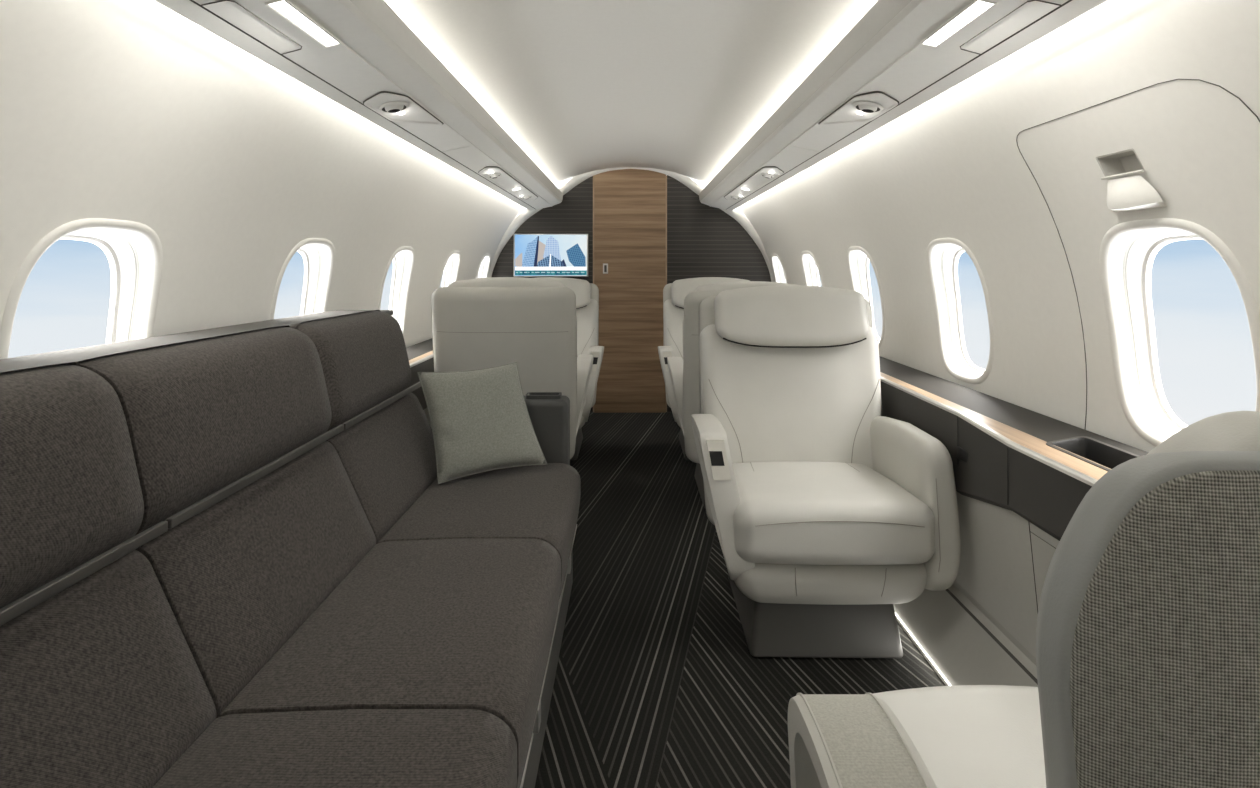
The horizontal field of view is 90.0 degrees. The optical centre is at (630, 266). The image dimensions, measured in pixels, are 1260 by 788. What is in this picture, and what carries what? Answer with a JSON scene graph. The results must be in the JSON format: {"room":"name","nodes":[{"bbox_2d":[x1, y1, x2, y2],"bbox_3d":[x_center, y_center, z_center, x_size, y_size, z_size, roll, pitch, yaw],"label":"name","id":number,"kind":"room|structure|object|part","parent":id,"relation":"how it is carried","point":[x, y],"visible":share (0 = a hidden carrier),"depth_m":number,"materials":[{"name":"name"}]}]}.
{"room":"aircraft cabin","nodes":[
{"label":"aircraft cabin","id":0,"kind":"room"},
{"bbox_2d":[0,0,525,346],"bbox_3d":[-0.855,0.257,1.520,0.439,1.667,6.440,0,0,0],"label":"wall","id":1,"kind":"structure","parent":0,"point":[129,110],"depth_m":1.40,"materials":[{"name":"white plastic"}]},
{"bbox_2d":[0,218,162,358],"bbox_3d":[-1.070,0.138,1.228,0.140,0.462,0.344,0,0,0],"label":"window","id":2,"kind":"structure","parent":1,"relation":"in","point":[133,251],"depth_m":1.34,"materials":[{"name":"white plastic"}]},
{"bbox_2d":[0,310,392,372],"bbox_3d":[-0.945,0.162,0.280,0.200,0.017,3.920,0,0,0],"label":"trim","id":3,"kind":"structure","parent":1,"relation":"attached to","point":[83,353],"depth_m":1.26,"materials":[{"name":"white plastic"}]},
{"bbox_2d":[269,238,334,319],"bbox_3d":[-1.070,0.138,2.028,0.140,0.462,0.344,0,0,0],"label":"window","id":4,"kind":"structure","parent":1,"relation":"in","point":[318,254],"depth_m":2.16,"materials":[{"name":"white plastic"}]},
{"bbox_2d":[265,0,340,46],"bbox_3d":[-0.595,-0.445,1.155,0.034,0.012,0.205,0,0,0],"label":"light","id":5,"kind":"object","parent":1,"relation":"attached to","point":[286,9],"visible":1,"depth_m":1.14,"materials":[{"name":"plastic"}]},
{"bbox_2d":[155,0,562,210],"bbox_3d":[-0.625,-0.480,1.485,0.244,0.130,6.350,0,0,0],"label":"panel","id":6,"kind":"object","parent":1,"relation":"attached to","point":[377,51],"depth_m":1.44,"materials":[{"name":"plastic"}]},
{"bbox_2d":[378,246,414,335],"bbox_3d":[-1.070,0.138,2.828,0.140,0.462,0.344,0,0,0],"label":"window","id":7,"kind":"structure","parent":1,"relation":"in","point":[403,258],"depth_m":2.97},
{"bbox_2d":[363,91,443,124],"bbox_3d":[-0.638,-0.432,1.769,0.113,0.032,0.390,0,0,0],"label":"vent panel","id":8,"kind":"object","parent":1,"relation":"attached to","point":[395,107],"visible":1,"depth_m":1.71,"materials":[{"name":"plastic"}]},
{"bbox_2d":[406,338,433,409],"bbox_3d":[-0.973,0.500,3.475,0.164,0.244,2.250,0,0,0],"label":"ledge","id":9,"kind":"object","parent":1,"relation":"attached to","point":[420,355],"visible":0.02,"depth_m":2.76,"materials":[{"name":"metal"}]},
{"bbox_3d":[-0.899,0.402,3.475,0.016,0.010,2.250,0,0,0],"label":"edge trim","id":10,"kind":"part","parent":9,"relation":"part of","materials":[{"name":"metal"}]},
{"bbox_2d":[438,251,460,287],"bbox_3d":[-1.070,0.138,3.628,0.140,0.462,0.344,0,0,0],"label":"window","id":11,"kind":"structure","parent":1,"relation":"in","point":[451,266],"depth_m":3.76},
{"bbox_2d":[475,254,490,278],"bbox_3d":[-1.070,0.138,4.428,0.140,0.462,0.344,0,0,0],"label":"window","id":12,"kind":"structure","parent":1,"relation":"in","point":[483,269],"depth_m":4.56,"materials":[{"name":"white plastic"}]},
{"bbox_2d":[478,166,537,200],"bbox_3d":[-0.638,-0.432,3.420,0.100,0.030,1.348,0,0,0],"label":"light","id":13,"kind":"object","parent":1,"relation":"attached to","point":[495,174],"visible":1,"depth_m":3.23,"materials":[{"name":"plastic"}]},
{"bbox_2d":[384,0,877,185],"bbox_3d":[0.000,-0.656,1.520,1.316,0.196,6.440,0,0,0],"label":"ceiling","id":14,"kind":"structure","parent":0,"point":[579,86],"depth_m":2.17,"materials":[{"name":"white plastic"}]},
{"bbox_2d":[492,175,770,411],"bbox_3d":[0.000,0.192,4.732,2.162,1.797,0.025,0,0,0],"label":"wall","id":15,"kind":"structure","parent":0,"point":[703,240],"depth_m":4.72,"materials":[{"name":"black"}]},
{"bbox_3d":[-0.684,0.196,4.732,0.795,1.788,0.025,0,0,0],"label":"panel","id":16,"kind":"part","parent":15,"relation":"part of","materials":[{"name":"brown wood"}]},
{"bbox_2d":[513,234,587,276],"bbox_3d":[-0.599,-0.088,4.712,0.558,0.322,0.022,0,0,0],"label":"monitor","id":17,"kind":"object","parent":15,"relation":"attached to","point":[534,255],"visible":1,"depth_m":4.70,"materials":[{"name":"glass"}]},
{"bbox_2d":[593,169,666,411],"bbox_3d":[-0.008,0.170,4.728,0.556,1.841,0.035,0,0,0],"label":"door","id":18,"kind":"structure","parent":15,"relation":"in","point":[630,205],"depth_m":4.72,"materials":[{"name":"brown wood"}]},
{"bbox_3d":[-0.191,0.012,4.716,0.038,0.076,0.012,0,0,0],"label":"handle","id":19,"kind":"part","parent":18,"relation":"part of","materials":[{"name":"metal"}]},
{"bbox_2d":[489,167,773,281],"bbox_3d":[0.000,0.150,4.688,2.226,1.881,0.095,0,0,0],"label":"trim","id":20,"kind":"structure","parent":15,"relation":"attached to","point":[522,217],"depth_m":4.67,"materials":[{"name":"white plastic"}]},
{"bbox_3d":[0.676,0.192,4.732,0.811,1.797,0.025,0,0,0],"label":"panel","id":21,"kind":"part","parent":15,"relation":"part of","materials":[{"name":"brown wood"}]},
{"bbox_2d":[535,412,945,787],"bbox_3d":[0.000,1.100,1.520,1.960,0.020,6.540,0,0,0],"label":"floor","id":22,"kind":"structure","parent":0,"point":[658,683],"depth_m":1.74,"materials":[{"name":"carpet"}]},
{"bbox_2d":[0,310,580,787],"bbox_3d":[-0.543,0.615,1.006,0.754,0.951,2.471,0,0,0],"label":"sofa","id":23,"kind":"object","parent":22,"relation":"on","point":[241,559],"visible":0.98,"depth_m":1.01,"materials":[{"name":"fabric"}]},
{"bbox_2d":[0,362,143,608],"bbox_3d":[-0.796,0.279,0.652,0.150,0.280,0.584,0,0,0],"label":"cushion","id":24,"kind":"object","parent":23,"relation":"on","point":[72,453],"depth_m":0.83,"materials":[{"name":"grey fabric"}]},
{"bbox_2d":[0,550,215,787],"bbox_3d":[-0.713,0.568,0.652,0.196,0.299,0.584,0,0,0],"label":"cushion","id":25,"kind":"object","parent":23,"relation":"on","point":[107,681],"depth_m":0.80,"materials":[{"name":"grey fabric"}]},
{"bbox_2d":[75,325,331,535],"bbox_3d":[-0.796,0.279,1.240,0.150,0.280,0.589,0,0,0],"label":"cushion","id":26,"kind":"object","parent":23,"relation":"on","point":[200,417],"depth_m":1.12,"materials":[{"name":"grey fabric"}]},
{"bbox_2d":[135,441,375,717],"bbox_3d":[-0.713,0.568,1.240,0.196,0.299,0.589,0,0,0],"label":"cushion","id":27,"kind":"object","parent":23,"relation":"on","point":[238,580],"depth_m":1.12,"materials":[{"name":"grey fabric"}]},
{"bbox_2d":[152,709,516,787],"bbox_3d":[-0.413,0.762,0.652,0.494,0.216,0.584,0,0,0],"label":"seat cushion","id":28,"kind":"object","parent":23,"relation":"on","point":[217,748],"depth_m":0.86,"materials":[{"name":"grey fabric"}]},
{"bbox_2d":[290,310,410,430],"bbox_3d":[-0.796,0.279,1.830,0.150,0.280,0.589,0,0,0],"label":"cushion","id":29,"kind":"object","parent":23,"relation":"on","point":[363,359],"depth_m":1.73,"materials":[{"name":"grey fabric"}]},
{"bbox_2d":[326,393,436,543],"bbox_3d":[-0.713,0.568,1.830,0.196,0.299,0.589,0,0,0],"label":"cushion","id":30,"kind":"object","parent":23,"relation":"on","point":[387,458],"depth_m":1.73,"materials":[{"name":"grey fabric"}]},
{"bbox_2d":[219,539,560,787],"bbox_3d":[-0.413,0.762,1.240,0.494,0.216,0.589,0,0,0],"label":"seat cushion","id":31,"kind":"object","parent":23,"relation":"on","point":[401,625],"depth_m":1.12,"materials":[{"name":"grey fabric"}]},
{"bbox_2d":[377,463,580,598],"bbox_3d":[-0.413,0.762,1.830,0.494,0.216,0.589,0,0,0],"label":"seat cushion","id":32,"kind":"object","parent":23,"relation":"on","point":[541,503],"depth_m":1.72,"materials":[{"name":"grey fabric"}]},
{"bbox_2d":[417,362,546,483],"bbox_3d":[-0.471,0.484,2.010,0.386,0.335,0.160,0,0,-26],"label":"throw pillow","id":33,"kind":"object","parent":23,"relation":"on","point":[480,419],"visible":1,"depth_m":1.97,"materials":[{"name":"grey fabric"}]},
{"bbox_3d":[-0.430,0.771,2.186,0.430,0.636,0.110,0,0,0],"label":"arm","id":34,"kind":"part","parent":23,"relation":"part of","materials":[{"name":"grey leather"}]},
{"bbox_3d":[-0.186,0.872,0.950,0.008,0.008,2.360,0,0,0],"label":"edge trim","id":35,"kind":"part","parent":23,"relation":"part of","materials":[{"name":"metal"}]},
{"bbox_2d":[431,277,593,458],"bbox_3d":[-0.540,0.555,2.976,0.700,1.023,0.691,0,0,0],"label":"seat","id":36,"kind":"object","parent":22,"relation":"on","point":[479,323],"visible":0.49,"depth_m":2.66,"materials":[{"name":"beige leather"}]},
{"bbox_3d":[-0.271,0.653,3.035,0.162,0.421,0.470,0,0,0],"label":"aisle arm","id":37,"kind":"part","parent":36,"relation":"part of","materials":[{"name":"beige leather"}]},
{"bbox_2d":[536,277,603,459],"bbox_3d":[-0.512,0.575,3.764,0.700,1.023,0.691,0,0,0],"label":"seat","id":38,"kind":"object","parent":22,"relation":"on","point":[587,294],"visible":0.14,"depth_m":3.92,"materials":[{"name":"beige leather"}]},
{"bbox_2d":[576,299,598,356],"bbox_3d":[-0.515,0.491,3.970,0.618,0.578,0.220,0,0,0],"label":"cushion","id":39,"kind":"object","parent":38,"relation":"on","point":[587,310],"depth_m":3.93,"materials":[{"name":"beige leather"}]},
{"bbox_3d":[-0.243,0.673,3.705,0.162,0.421,0.470,0,0,0],"label":"aisle arm","id":40,"kind":"part","parent":38,"relation":"part of","materials":[{"name":"beige leather"}]},
{"bbox_3d":[-0.209,0.525,3.507,0.065,0.105,0.028,0,0,0],"label":"control panel","id":41,"kind":"part","parent":38,"relation":"part of","materials":[{"name":"beige plastic"}]},
{"bbox_2d":[658,277,748,459],"bbox_3d":[0.512,0.575,3.764,0.700,1.023,0.691,0,0,0],"label":"seat","id":42,"kind":"object","parent":22,"relation":"on","point":[674,294],"visible":0.23,"depth_m":3.92,"materials":[{"name":"beige leather"}]},
{"bbox_3d":[0.209,0.525,3.507,0.065,0.105,0.028,0,0,0],"label":"control panel","id":43,"kind":"part","parent":42,"relation":"part of","materials":[{"name":"beige plastic"}]},
{"bbox_3d":[0.243,0.673,3.705,0.162,0.421,0.470,0,0,0],"label":"aisle arm","id":44,"kind":"part","parent":42,"relation":"part of","materials":[{"name":"beige leather"}]},
{"bbox_2d":[663,299,683,358],"bbox_3d":[0.515,0.491,3.970,0.618,0.578,0.220,0,0,0],"label":"cushion","id":45,"kind":"object","parent":42,"relation":"on","point":[673,309],"depth_m":3.93,"materials":[{"name":"beige leather"}]},
{"bbox_2d":[667,281,801,508],"bbox_3d":[0.537,0.575,3.036,0.700,1.023,0.691,0,0,0],"label":"seat","id":46,"kind":"object","parent":22,"relation":"on","point":[684,373],"visible":0.27,"depth_m":2.78,"materials":[{"name":"beige leather"}]},
{"bbox_3d":[0.268,0.673,3.095,0.162,0.421,0.470,0,0,0],"label":"aisle arm","id":47,"kind":"part","parent":46,"relation":"part of","materials":[{"name":"beige leather"}]},
{"bbox_2d":[683,320,683,352],"bbox_3d":[0.540,0.491,2.830,0.618,0.578,0.220,0,0,0],"label":"cushion","id":48,"kind":"object","parent":46,"relation":"on","point":[683,320],"depth_m":2.79,"materials":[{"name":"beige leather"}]},
{"bbox_2d":[691,285,960,657],"bbox_3d":[0.545,0.575,1.974,0.700,1.023,0.691,0,0,1],"label":"seat","id":49,"kind":"object","parent":22,"relation":"on","point":[829,512],"visible":1,"depth_m":1.78,"materials":[{"name":"beige leather"}]},
{"bbox_3d":[0.239,0.525,1.721,0.065,0.105,0.028,0,0,1],"label":"control panel","id":50,"kind":"part","parent":49,"relation":"part of","materials":[{"name":"beige plastic"}]},
{"bbox_3d":[0.275,0.673,1.919,0.162,0.421,0.470,0,0,1],"label":"aisle arm","id":51,"kind":"part","parent":49,"relation":"part of","materials":[{"name":"beige leather"}]},
{"bbox_2d":[699,324,880,468],"bbox_3d":[0.551,0.491,2.180,0.618,0.578,0.220,0,0,1],"label":"backrest","id":52,"kind":"object","parent":49,"relation":"on","point":[779,393],"depth_m":2.11,"materials":[{"name":"beige leather"}]},
{"bbox_2d":[732,461,934,564],"bbox_3d":[0.547,0.717,1.874,0.540,0.191,0.492,0,0,1],"label":"seat cushion","id":53,"kind":"object","parent":49,"relation":"on","point":[784,512],"depth_m":1.65,"materials":[{"name":"beige leather"}]},
{"bbox_3d":[0.841,0.675,1.911,0.108,0.400,0.500,0,0,1],"label":"wall arm","id":54,"kind":"part","parent":49,"relation":"part of","materials":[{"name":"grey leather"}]},
{"bbox_2d":[788,411,1259,787],"bbox_3d":[0.533,0.613,0.729,0.690,0.948,0.590,0,0,0],"label":"seat","id":55,"kind":"object","parent":22,"relation":"on","point":[1148,628],"visible":1,"depth_m":0.46,"materials":[{"name":"grey woven fabric"},{"name":"ivory leather"},{"name":"pale grey leather"}]},
{"bbox_3d":[0.262,0.691,0.659,0.143,0.397,0.393,0,0,0],"label":"aisle arm","id":56,"kind":"part","parent":55,"relation":"part of","materials":[{"name":"grey leather"}]},
{"bbox_2d":[873,685,1045,787],"bbox_3d":[0.557,0.749,0.776,0.470,0.191,0.492,0,0,0],"label":"seat cushion","id":57,"kind":"object","parent":55,"relation":"on","point":[965,736],"depth_m":0.89,"materials":[{"name":"beige leather"}]},
{"bbox_3d":[0.597,0.546,0.466,0.549,0.798,0.055,0,0,0],"label":"panel","id":58,"kind":"part","parent":55,"relation":"part of","materials":[{"name":"grey fabric"}]},
{"bbox_2d":[736,0,1259,451],"bbox_3d":[0.855,0.257,1.520,0.439,1.667,6.440,0,0,0],"label":"wall","id":59,"kind":"structure","parent":0,"point":[952,165],"depth_m":1.47,"materials":[{"name":"white plastic"}]},
{"bbox_2d":[724,166,783,200],"bbox_3d":[0.638,-0.432,3.420,0.100,0.030,1.348,0,0,0],"label":"panel","id":60,"kind":"object","parent":59,"relation":"attached to","point":[766,174],"visible":1,"depth_m":3.23,"materials":[{"name":"plastic"}]},
{"bbox_2d":[771,254,787,282],"bbox_3d":[1.070,0.138,4.428,0.140,0.462,0.344,0,0,0],"label":"window","id":61,"kind":"structure","parent":59,"relation":"in","point":[778,269],"depth_m":4.56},
{"bbox_2d":[801,251,823,286],"bbox_3d":[1.070,0.138,3.628,0.140,0.462,0.344,0,0,0],"label":"window","id":62,"kind":"structure","parent":59,"relation":"in","point":[810,266],"depth_m":3.76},
{"bbox_2d":[818,91,898,124],"bbox_3d":[0.638,-0.432,1.769,0.113,0.032,0.390,0,0,0],"label":"vent panel","id":63,"kind":"object","parent":59,"relation":"attached to","point":[865,107],"visible":1,"depth_m":1.71,"materials":[{"name":"plastic"}]},
{"bbox_2d":[847,246,884,347],"bbox_3d":[1.070,0.138,2.828,0.140,0.462,0.344,0,0,0],"label":"window","id":64,"kind":"structure","parent":59,"relation":"in","point":[858,258],"depth_m":2.95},
{"bbox_2d":[699,0,1106,210],"bbox_3d":[0.625,-0.480,1.485,0.244,0.130,6.350,0,0,0],"label":"overhead panel","id":65,"kind":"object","parent":59,"relation":"attached to","point":[884,51],"depth_m":1.45,"materials":[{"name":"plastic"}]},
{"bbox_2d":[895,613,950,685],"bbox_3d":[0.822,1.078,2.300,0.003,0.004,3.100,0,0,0],"label":"light strip","id":66,"kind":"object","parent":59,"relation":"attached to","point":[942,675],"visible":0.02,"depth_m":1.77,"materials":[{"name":"white plastic"}]},
{"bbox_2d":[921,0,996,46],"bbox_3d":[0.595,-0.445,1.155,0.035,0.012,0.205,0,0,0],"label":"light","id":67,"kind":"object","parent":59,"relation":"attached to","point":[975,9],"visible":1,"depth_m":1.14,"materials":[{"name":"plastic"}]},
{"bbox_2d":[927,238,993,383],"bbox_3d":[1.070,0.138,2.028,0.140,0.462,0.344,0,0,0],"label":"window","id":68,"kind":"structure","parent":59,"relation":"in","point":[943,254],"depth_m":2.15,"materials":[{"name":"white plastic"}]},
{"bbox_2d":[893,491,1058,686],"bbox_3d":[0.930,0.790,1.505,0.220,0.600,6.390,0,0,0],"label":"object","id":69,"kind":"structure","parent":59,"relation":"attached to","point":[980,629],"depth_m":1.61,"materials":[{"name":"beige plastic"}]},
{"bbox_2d":[879,356,1148,540],"bbox_3d":[0.955,0.500,1.500,0.201,0.244,6.200,0,0,0],"label":"ledge","id":70,"kind":"object","parent":59,"relation":"attached to","point":[1038,467],"visible":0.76,"depth_m":1.51,"materials":[{"name":"metal"}]},
{"bbox_3d":[0.908,0.514,1.500,0.104,0.215,6.200,0,0,0],"label":"panel","id":71,"kind":"part","parent":70,"relation":"part of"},
{"bbox_3d":[0.883,0.402,1.500,0.058,0.010,6.200,0,0,0],"label":"edge trim","id":72,"kind":"part","parent":70,"relation":"part of","materials":[{"name":"metal"}]},
{"bbox_2d":[1016,79,1259,428],"bbox_3d":[0.983,0.040,1.215,0.185,0.701,0.542,0,0,0],"label":"door","id":73,"kind":"structure","parent":59,"relation":"in","point":[1131,193],"depth_m":1.23,"materials":[{"name":"white plastic"}]},
{"bbox_2d":[1099,218,1259,446],"bbox_3d":[1.070,0.138,1.228,0.140,0.462,0.344,0,0,0],"label":"window","id":74,"kind":"structure","parent":59,"relation":"in","point":[1128,251],"depth_m":1.35,"materials":[{"name":"white plastic"}]}
]}

